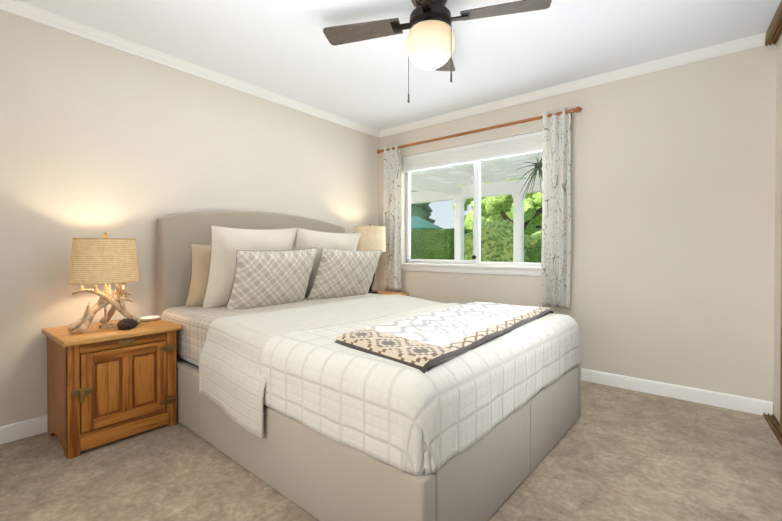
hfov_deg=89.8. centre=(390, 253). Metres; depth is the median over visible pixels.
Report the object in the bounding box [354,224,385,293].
lamp
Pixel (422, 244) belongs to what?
hedge
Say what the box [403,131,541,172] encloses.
shade
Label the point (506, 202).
oak tree
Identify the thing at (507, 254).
shrubs
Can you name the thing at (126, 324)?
pinecone
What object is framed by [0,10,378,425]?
wall
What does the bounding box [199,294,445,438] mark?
blanket
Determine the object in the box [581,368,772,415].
baseboard
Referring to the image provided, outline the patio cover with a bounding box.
[411,152,541,261]
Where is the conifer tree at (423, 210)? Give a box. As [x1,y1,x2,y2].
[411,191,435,223]
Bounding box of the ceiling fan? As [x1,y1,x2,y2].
[323,0,551,102]
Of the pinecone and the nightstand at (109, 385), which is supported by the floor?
the nightstand at (109, 385)
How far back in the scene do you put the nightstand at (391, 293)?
4.09 m
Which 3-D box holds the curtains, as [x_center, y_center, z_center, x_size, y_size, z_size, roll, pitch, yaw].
[0.687,-0.376,3.804,2.161,1.622,0.130,0,1,39]
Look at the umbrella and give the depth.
18.87 m
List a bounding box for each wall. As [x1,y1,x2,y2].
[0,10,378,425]
[379,43,775,401]
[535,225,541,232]
[773,33,781,422]
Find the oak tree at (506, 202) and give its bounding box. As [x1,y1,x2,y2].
[453,176,541,235]
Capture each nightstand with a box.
[42,317,182,459]
[372,290,408,295]
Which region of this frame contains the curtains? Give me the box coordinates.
[377,106,581,307]
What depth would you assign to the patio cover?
7.38 m
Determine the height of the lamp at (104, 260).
0.551 m
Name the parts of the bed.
headboard, frame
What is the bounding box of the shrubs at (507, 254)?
[464,219,541,262]
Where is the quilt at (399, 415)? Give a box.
[260,303,579,475]
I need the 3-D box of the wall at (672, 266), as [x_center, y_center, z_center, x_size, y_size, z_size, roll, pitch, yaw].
[1.231,-0.188,3.535,3.425,2.420,0.140,0,1,39]
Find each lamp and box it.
[66,233,141,331]
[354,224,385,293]
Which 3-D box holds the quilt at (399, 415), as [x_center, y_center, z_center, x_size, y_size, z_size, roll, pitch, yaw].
[0.309,0.534,2.130,0.922,0.314,1.720,0,1,41]
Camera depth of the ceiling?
2.58 m
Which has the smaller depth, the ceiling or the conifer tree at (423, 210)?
the ceiling
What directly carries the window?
in the wall at (672, 266)
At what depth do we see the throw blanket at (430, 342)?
1.72 m
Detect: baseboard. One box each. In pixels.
[0,415,47,444]
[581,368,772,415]
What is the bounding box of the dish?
[139,316,160,320]
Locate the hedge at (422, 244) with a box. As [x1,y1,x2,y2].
[411,228,472,259]
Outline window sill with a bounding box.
[401,263,540,275]
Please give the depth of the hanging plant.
4.09 m
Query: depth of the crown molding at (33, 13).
2.71 m
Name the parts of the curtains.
panel, rod, panel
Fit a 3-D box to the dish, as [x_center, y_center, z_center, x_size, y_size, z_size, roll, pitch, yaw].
[-1.545,0.415,2.509,0.124,0.020,0.124,0,1,39]
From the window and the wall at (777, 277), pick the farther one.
the window
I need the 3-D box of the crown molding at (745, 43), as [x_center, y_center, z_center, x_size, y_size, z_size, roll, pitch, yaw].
[1.123,-1.367,3.491,3.301,0.060,0.050,0,1,39]
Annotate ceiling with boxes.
[18,0,780,130]
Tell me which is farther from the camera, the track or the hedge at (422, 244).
the hedge at (422, 244)
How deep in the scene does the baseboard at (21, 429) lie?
2.20 m
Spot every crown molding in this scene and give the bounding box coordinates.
[0,0,378,137]
[379,32,765,137]
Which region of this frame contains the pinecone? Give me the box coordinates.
[117,318,137,329]
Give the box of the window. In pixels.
[403,131,541,265]
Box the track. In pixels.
[763,0,781,445]
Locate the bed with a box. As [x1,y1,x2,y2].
[157,211,580,520]
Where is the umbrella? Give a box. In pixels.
[411,213,443,229]
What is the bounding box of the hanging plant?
[517,153,541,200]
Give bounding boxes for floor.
[0,380,781,520]
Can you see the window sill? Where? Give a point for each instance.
(501, 270)
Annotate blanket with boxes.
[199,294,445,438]
[334,301,552,372]
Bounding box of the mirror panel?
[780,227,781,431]

